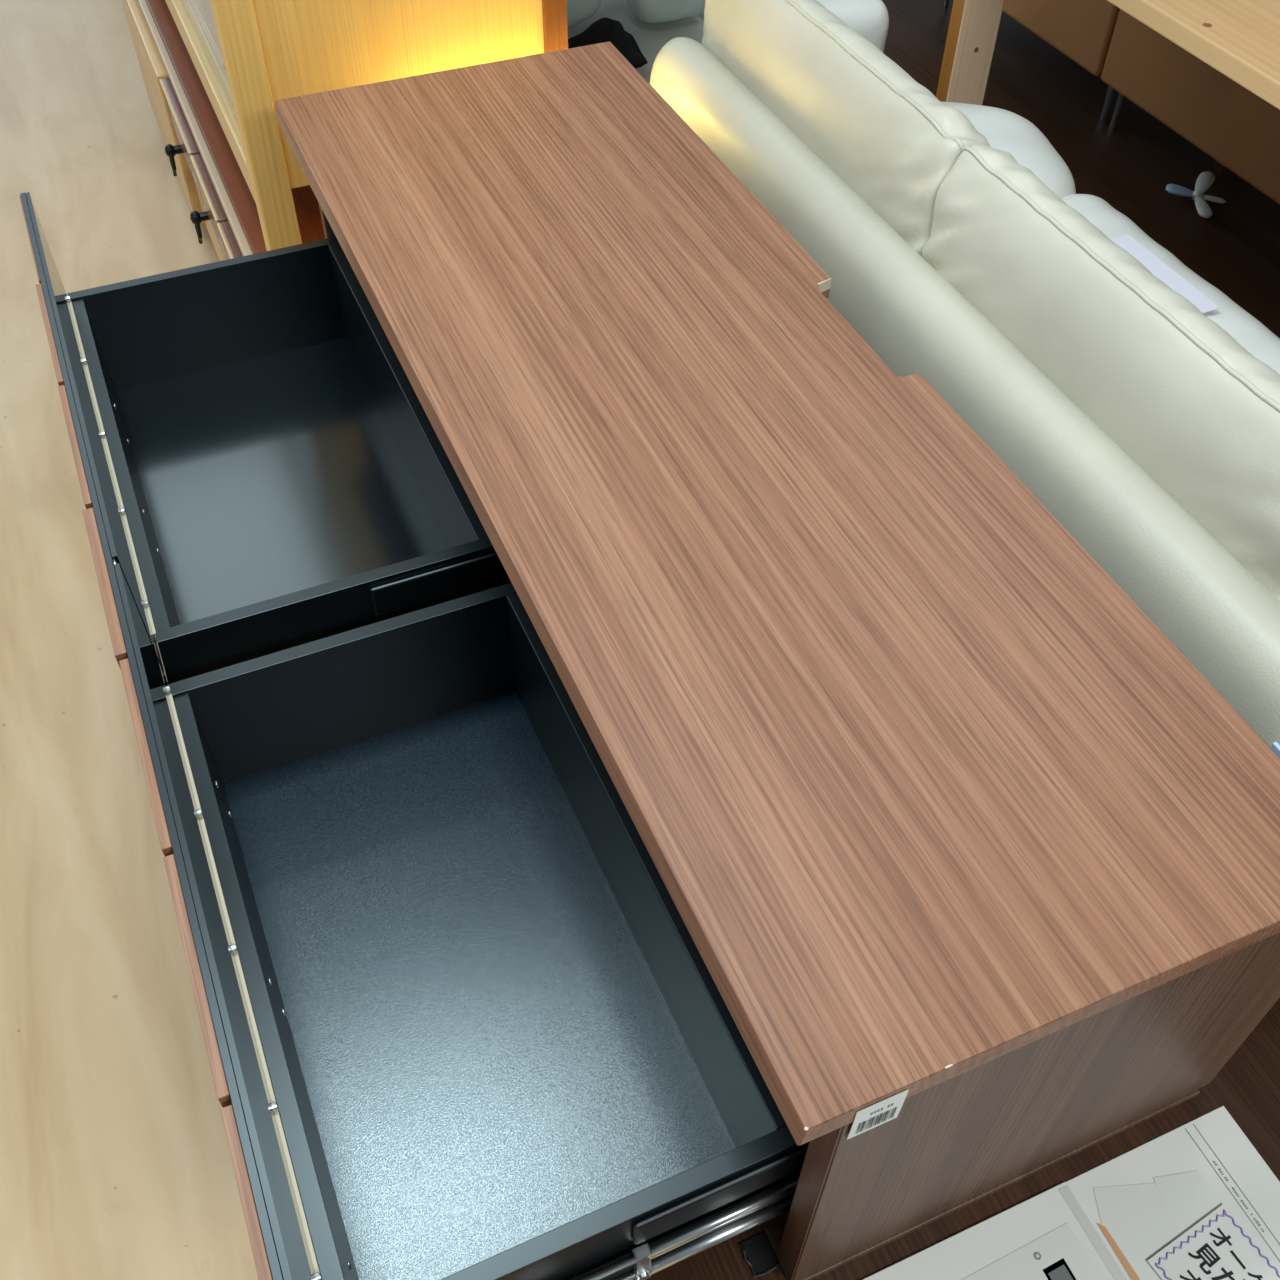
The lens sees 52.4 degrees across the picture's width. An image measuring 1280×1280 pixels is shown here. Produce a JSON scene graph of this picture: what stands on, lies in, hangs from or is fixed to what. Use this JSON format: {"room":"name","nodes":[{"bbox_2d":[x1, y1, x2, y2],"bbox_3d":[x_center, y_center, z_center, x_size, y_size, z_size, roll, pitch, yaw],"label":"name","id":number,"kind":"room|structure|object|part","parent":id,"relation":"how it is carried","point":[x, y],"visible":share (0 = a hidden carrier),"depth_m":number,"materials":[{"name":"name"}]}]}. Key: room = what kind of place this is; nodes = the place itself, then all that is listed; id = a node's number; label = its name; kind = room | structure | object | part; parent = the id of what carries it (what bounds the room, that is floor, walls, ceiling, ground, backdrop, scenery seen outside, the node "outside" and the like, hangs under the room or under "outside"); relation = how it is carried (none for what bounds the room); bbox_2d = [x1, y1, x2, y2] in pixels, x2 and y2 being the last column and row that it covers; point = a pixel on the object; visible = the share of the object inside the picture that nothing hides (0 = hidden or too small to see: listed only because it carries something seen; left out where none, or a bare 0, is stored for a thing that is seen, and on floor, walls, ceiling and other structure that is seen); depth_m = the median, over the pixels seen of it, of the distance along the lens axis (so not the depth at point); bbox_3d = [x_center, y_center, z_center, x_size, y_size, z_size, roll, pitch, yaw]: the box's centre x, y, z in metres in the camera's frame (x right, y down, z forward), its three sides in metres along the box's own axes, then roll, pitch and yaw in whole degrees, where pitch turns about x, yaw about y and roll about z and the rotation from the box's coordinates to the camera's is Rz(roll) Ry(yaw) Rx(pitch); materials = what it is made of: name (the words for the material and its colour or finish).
{"room":"furniture store","nodes":[
{"label":"furniture store","id":0,"kind":"room"},
{"bbox_2d":[0,0,1279,1279],"bbox_3d":[-0.297,-1.166,3.136,7.800,0.050,8.400,-17,51,-16],"label":"floor","id":1,"kind":"structure","parent":0,"point":[116,1162],"depth_m":1.96,"materials":[{"name":"brown wood"}]},
{"bbox_2d":[122,0,324,260],"bbox_3d":[-0.622,-0.969,2.638,0.620,0.422,1.520,-17,51,-16],"label":"chest","id":2,"kind":"object","parent":1,"relation":"on","point":[219,197],"visible":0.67,"depth_m":2.37,"materials":[{"name":"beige wood"}]},
{"bbox_3d":[-1.040,-1.196,2.833,0.039,0.325,0.600,-17,51,-16],"label":"door","id":3,"kind":"part","parent":2,"relation":"part of","materials":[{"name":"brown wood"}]},
{"bbox_3d":[-0.918,-0.970,2.576,0.042,0.026,0.040,-17,51,-16],"label":"drop handle","id":4,"kind":"part","parent":2,"relation":"part of","materials":[{"name":"black metal"}]},
{"bbox_3d":[-0.851,-0.949,2.467,0.034,0.105,0.314,-17,51,-16],"label":"drawer","id":5,"kind":"part","parent":2,"relation":"part of","materials":[{"name":"brown wood"}]},
{"bbox_3d":[-0.812,-0.784,2.412,0.042,0.026,0.040,-17,51,-16],"label":"drop handle","id":6,"kind":"part","parent":2,"relation":"part of","materials":[{"name":"black metal"}]},
{"bbox_3d":[-0.848,-0.844,2.589,0.022,0.204,0.314,-17,51,-16],"label":"door","id":7,"kind":"part","parent":2,"relation":"part of","materials":[{"name":"brown wood"}]},
{"bbox_3d":[-0.740,-0.755,2.296,0.034,0.105,0.239,-17,51,-16],"label":"drawer","id":8,"kind":"part","parent":2,"relation":"part of","materials":[{"name":"brown wood"}]},
{"bbox_3d":[-0.632,-0.567,2.129,0.034,0.105,0.295,-17,51,-16],"label":"drawer","id":9,"kind":"part","parent":2,"relation":"part of","materials":[{"name":"brown wood"}]},
{"bbox_2d":[165,0,567,250],"bbox_3d":[-0.598,-1.390,2.064,0.464,1.000,1.449,-17,51,-16],"label":"base cabinet","id":10,"kind":"object","parent":2,"relation":"on","point":[247,56],"visible":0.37,"depth_m":1.74,"materials":[{"name":"yellow wood"}]},
{"bbox_3d":[-0.785,-1.351,1.990,0.004,0.785,1.355,-17,51,-16],"label":"door glass","id":11,"kind":"part","parent":10,"relation":"part of","materials":[{"name":"white"}]},
{"bbox_3d":[-0.789,-1.070,2.305,0.034,0.060,1.355,-17,51,-16],"label":"rail","id":12,"kind":"part","parent":10,"relation":"part of","materials":[{"name":"yellow wood"}]},
{"bbox_3d":[-0.513,-0.842,1.589,0.047,0.980,0.049,-17,51,-16],"label":"corner post","id":13,"kind":"part","parent":10,"relation":"part of","materials":[{"name":"yellow wood"}]},
{"bbox_3d":[-0.310,-0.951,1.583,0.384,0.782,0.012,-17,51,-16],"label":"panel","id":14,"kind":"part","parent":10,"relation":"part of","materials":[{"name":"yellow wood"}]},
{"bbox_3d":[-0.123,-0.964,1.704,0.034,0.980,0.049,-17,51,-16],"label":"corner post","id":15,"kind":"part","parent":10,"relation":"part of","materials":[{"name":"orange wood"}]},
{"bbox_2d":[568,0,703,83],"bbox_3d":[-0.038,-1.018,2.692,0.430,0.420,0.850,-17,51,-16],"label":"sofa","id":16,"kind":"object","parent":1,"relation":"on","point":[650,38],"visible":0.02,"depth_m":2.59,"materials":[{"name":"grey leather"}]},
{"bbox_2d":[567,0,601,26],"bbox_3d":[-0.178,-1.286,2.454,0.235,0.265,0.214,-29,55,-24],"label":"cushion","id":17,"kind":"object","parent":16,"relation":"on","point":[578,11],"visible":0.16,"depth_m":2.51,"materials":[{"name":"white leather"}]},
{"bbox_2d":[568,18,647,68],"bbox_3d":[-0.091,-1.111,2.436,0.186,0.068,0.170,-17,51,-16],"label":"blanket","id":18,"kind":"object","parent":16,"relation":"on","point":[602,30],"visible":0.39,"depth_m":2.44,"materials":[{"name":"black fabric"}]},
{"bbox_2d":[626,0,704,22],"bbox_3d":[0.054,-1.321,2.501,0.176,0.250,0.221,-17,51,-16],"label":"cushion","id":19,"kind":"object","parent":16,"relation":"on","point":[648,11],"visible":0.99,"depth_m":2.53,"materials":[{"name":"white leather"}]},
{"bbox_2d":[698,0,888,52],"bbox_3d":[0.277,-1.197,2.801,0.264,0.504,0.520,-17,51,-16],"label":"armchair","id":20,"kind":"object","parent":1,"relation":"on","point":[869,18],"visible":0.16,"depth_m":2.50,"materials":[{"name":"white leather"}]},
{"bbox_2d":[647,1075,1279,1279],"bbox_3d":[0.130,0.391,1.435,0.564,0.420,2.150,-17,51,-16],"label":"display platform","id":21,"kind":"object","parent":1,"relation":"on","point":[725,1260],"visible":0.02,"depth_m":1.08,"materials":[{"name":"brown wood"}]},
{"bbox_2d":[19,42,1279,1279],"bbox_3d":[-0.121,-0.088,1.337,0.770,0.360,1.390,-17,51,-16],"label":"tv stand","id":22,"kind":"object","parent":21,"relation":"on","point":[639,784],"visible":1,"depth_m":1.11,"materials":[{"name":"brown wood"}]},
{"bbox_3d":[-0.578,-0.294,1.308,0.004,0.001,0.650,-18,51,-16],"label":"edge trim","id":23,"kind":"part","parent":22,"relation":"part of","materials":[{"name":"black"}]},
{"bbox_3d":[-0.580,-0.192,1.422,0.004,0.304,0.650,-18,51,-16],"label":"glass pane","id":24,"kind":"part","parent":22,"relation":"part of","materials":[{"name":"black"}]},
{"bbox_3d":[-0.456,0.031,1.226,0.005,0.310,1.294,-18,51,-16],"label":"drawer","id":25,"kind":"part","parent":22,"relation":"part of","materials":[{"name":"black"}]},
{"bbox_3d":[-0.317,0.153,0.912,0.004,0.001,0.634,-18,51,-16],"label":"edge trim","id":26,"kind":"part","parent":22,"relation":"part of","materials":[{"name":"black"}]},
{"bbox_3d":[-0.319,0.255,1.026,0.004,0.304,0.634,-18,51,-16],"label":"glass pane","id":27,"kind":"part","parent":22,"relation":"part of","materials":[{"name":"black"}]},
{"bbox_3d":[-0.230,-0.603,1.802,0.413,0.323,0.024,-17,51,-16],"label":"panel","id":28,"kind":"part","parent":22,"relation":"part of","materials":[{"name":"brown wood"}]},
{"bbox_3d":[-0.075,0.465,0.909,0.166,0.006,0.007,-17,51,-16],"label":"runner rail","id":29,"kind":"part","parent":22,"relation":"part of","materials":[{"name":"silver metal"}]},
{"bbox_3d":[-0.075,0.490,0.937,0.166,0.008,0.008,-18,51,-16],"label":"runner rail","id":30,"kind":"part","parent":22,"relation":"part of","materials":[{"name":"silver metal"}]},
{"bbox_3d":[0.027,-0.026,1.504,0.386,0.006,1.332,-17,51,-16],"label":"panel","id":31,"kind":"part","parent":22,"relation":"part of","materials":[{"name":"brown wood"}]},
{"bbox_3d":[0.064,0.445,0.978,0.130,0.010,0.011,-17,51,-16],"label":"runner rail","id":32,"kind":"part","parent":22,"relation":"part of","materials":[{"name":"silver metal"}]},
{"bbox_3d":[0.064,0.428,0.959,0.130,0.004,0.004,-18,51,-16],"label":"runner rail","id":33,"kind":"part","parent":22,"relation":"part of","materials":[{"name":"silver metal"}]},
{"bbox_3d":[0.064,0.420,0.950,0.130,0.007,0.008,-17,51,-16],"label":"runner rail","id":34,"kind":"part","parent":22,"relation":"part of","materials":[{"name":"silver metal"}]},
{"bbox_3d":[0.032,-0.020,1.514,0.404,0.009,1.389,-17,51,-16],"label":"board","id":35,"kind":"part","parent":22,"relation":"part of","materials":[{"name":"brown wood"}]},
{"bbox_3d":[0.308,0.333,0.974,0.413,0.323,0.024,-17,51,-16],"label":"panel","id":36,"kind":"part","parent":22,"relation":"part of","materials":[{"name":"brown wood"}]},
{"bbox_2d":[739,1232,780,1276],"bbox_3d":[0.099,0.498,1.055,0.029,0.004,0.030,-17,51,-16],"label":"tape","id":37,"kind":"object","parent":21,"relation":"on","point":[762,1259],"visible":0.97,"depth_m":1.05,"materials":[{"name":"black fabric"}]},
{"bbox_2d":[862,1182,1126,1279],"bbox_3d":[0.320,0.589,0.976,0.211,0.002,0.300,-17,51,-16],"label":"leaflet","id":38,"kind":"object","parent":21,"relation":"on","point":[1048,1235],"visible":1,"depth_m":1.06,"materials":[{"name":"white paper"}]},
{"bbox_2d":[962,1223,1103,1279],"bbox_3d":[0.331,0.591,0.974,0.168,0.001,0.255,-17,51,-16],"label":"picture","id":39,"kind":"object","parent":38,"relation":"on","point":[1029,1251],"depth_m":1.06,"materials":[{"name":"white paper"}]},
{"bbox_2d":[1043,1258,1075,1279],"bbox_3d":[0.346,0.525,1.032,0.021,0.001,0.064,-17,51,-16],"label":"picture frame","id":40,"kind":"object","parent":38,"relation":"on","point":[1053,1268],"depth_m":1.05,"materials":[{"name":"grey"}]},
{"bbox_2d":[1066,1106,1279,1279],"bbox_3d":[0.474,0.542,1.023,0.211,0.002,0.298,-17,51,-16],"label":"leaflet","id":41,"kind":"object","parent":21,"relation":"on","point":[1139,1201],"visible":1,"depth_m":1.09,"materials":[{"name":"white paper"}]},
{"bbox_2d":[1097,1223,1139,1279],"bbox_3d":[0.400,0.517,1.043,0.009,0.001,0.106,-17,51,-16],"label":"picture","id":42,"kind":"object","parent":41,"relation":"on","point":[1115,1236],"depth_m":1.06},
{"bbox_2d":[1093,1183,1180,1279],"bbox_3d":[0.444,0.550,1.014,0.082,0.001,0.270,-17,51,-16],"label":"picture","id":43,"kind":"object","parent":41,"relation":"on","point":[1135,1221],"depth_m":1.08,"materials":[{"name":"white paper"}]},
{"bbox_2d":[1154,1170,1221,1234],"bbox_3d":[0.467,0.487,1.071,0.051,0.001,0.107,-17,51,-16],"label":"picture","id":44,"kind":"object","parent":41,"relation":"on","point":[1182,1198],"depth_m":1.09,"materials":[{"name":"white paper"}]},
{"bbox_2d":[1147,1204,1279,1279],"bbox_3d":[0.482,0.527,1.031,0.088,0.002,0.130,-24,53,-20],"label":"sign","id":45,"kind":"object","parent":41,"relation":"on","point":[1218,1247],"visible":1,"depth_m":1.06,"materials":[{"name":"white paper"}]},
{"bbox_2d":[1213,1161,1263,1231],"bbox_3d":[0.501,0.466,1.091,0.002,0.001,0.062,-17,51,-16],"label":"print","id":46,"kind":"object","parent":41,"relation":"on","point":[1236,1193],"depth_m":1.09,"materials":[{"name":"grey paper"}]},
{"bbox_2d":[650,0,1279,757],"bbox_3d":[0.619,-0.350,1.821,0.800,0.844,1.595,-17,51,-16],"label":"sofa","id":47,"kind":"object","parent":1,"relation":"on","point":[954,239],"visible":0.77,"depth_m":1.38,"materials":[{"name":"beige leather"}]},
{"bbox_2d":[701,0,989,254],"bbox_3d":[0.315,-0.645,1.804,0.244,0.433,0.612,-17,51,-16],"label":"cushion","id":48,"kind":"object","parent":47,"relation":"on","point":[895,147],"depth_m":1.60,"materials":[{"name":"beige leather"}]},
{"bbox_3d":[0.420,-0.709,2.253,0.684,0.358,0.418,-17,51,-16],"label":"armrest","id":49,"kind":"part","parent":47,"relation":"part of","materials":[{"name":"white leather"}]},
{"bbox_2d":[922,145,1279,599],"bbox_3d":[0.560,-0.219,1.428,0.244,0.431,0.629,-17,51,-16],"label":"cushion","id":50,"kind":"object","parent":47,"relation":"on","point":[1170,390],"depth_m":1.28,"materials":[{"name":"beige leather"}]},
{"bbox_2d":[1109,234,1219,312],"bbox_3d":[0.724,-0.537,1.963,0.196,0.002,0.220,-17,51,-16],"label":"paper","id":51,"kind":"object","parent":47,"relation":"on","point":[1159,269],"visible":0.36,"depth_m":1.98,"materials":[{"name":"white paper"}]},
{"bbox_2d":[1062,194,1279,374],"bbox_3d":[0.750,-0.279,1.858,0.580,0.182,1.065,-17,51,-16],"label":"seat cushion","id":52,"kind":"object","parent":47,"relation":"on","point":[1249,332],"depth_m":2.00,"materials":[{"name":"white leather"}]},
{"bbox_2d":[936,0,1279,166],"bbox_3d":[1.295,-0.818,2.346,1.004,0.700,1.600,-17,51,-16],"label":"table","id":53,"kind":"object","parent":1,"relation":"on","point":[1240,39],"visible":0.56,"depth_m":2.01,"materials":[{"name":"brown wood"}]},
{"bbox_3d":[0.610,-1.115,2.617,0.001,0.655,0.034,-17,51,-16],"label":"leg","id":54,"kind":"part","parent":53,"relation":"part of","materials":[{"name":"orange wood"}]},
{"bbox_3d":[0.653,-1.126,2.633,0.092,0.668,0.040,-17,51,-16],"label":"leg","id":55,"kind":"part","parent":53,"relation":"part of","materials":[{"name":"brown wood"}]},
{"bbox_2d":[941,0,1279,204],"bbox_3d":[1.493,-1.435,2.927,0.870,0.660,2.100,-17,51,-16],"label":"cabinet","id":56,"kind":"object","parent":1,"relation":"on","point":[1237,128],"visible":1,"depth_m":2.81,"materials":[{"name":"brown wood"}]},
{"bbox_3d":[0.862,-1.846,3.614,0.020,0.170,0.020,-17,51,-16],"label":"leg","id":57,"kind":"part","parent":56,"relation":"part of","materials":[{"name":"silver metal"}]},
{"bbox_2d":[1002,0,1119,76],"bbox_3d":[0.943,-1.794,3.119,0.170,0.480,0.938,-17,51,-16],"label":"cushion","id":58,"kind":"object","parent":56,"relation":"on","point":[1083,31],"depth_m":3.01,"materials":[{"name":"brown leather"}]},
{"bbox_3d":[1.151,-1.344,3.169,0.020,0.170,0.020,-17,51,-16],"label":"leg","id":59,"kind":"part","parent":56,"relation":"part of","materials":[{"name":"silver metal"}]},
{"bbox_3d":[1.167,-1.317,3.145,0.020,0.170,0.020,-17,51,-16],"label":"leg","id":60,"kind":"part","parent":56,"relation":"part of","materials":[{"name":"silver metal"}]},
{"bbox_2d":[1101,9,1279,204],"bbox_3d":[1.359,-1.070,2.478,0.170,0.480,1.156,-17,51,-16],"label":"cushion","id":61,"kind":"object","parent":56,"relation":"on","point":[1237,128],"depth_m":2.74,"materials":[{"name":"brown leather"}]},
{"bbox_2d":[1165,171,1225,217],"bbox_3d":[1.268,-1.003,2.934,0.122,0.040,0.129,-17,51,-16],"label":"propeller","id":62,"kind":"object","parent":1,"relation":"on","point":[1206,179],"visible":1,"depth_m":2.94,"materials":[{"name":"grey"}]}
]}

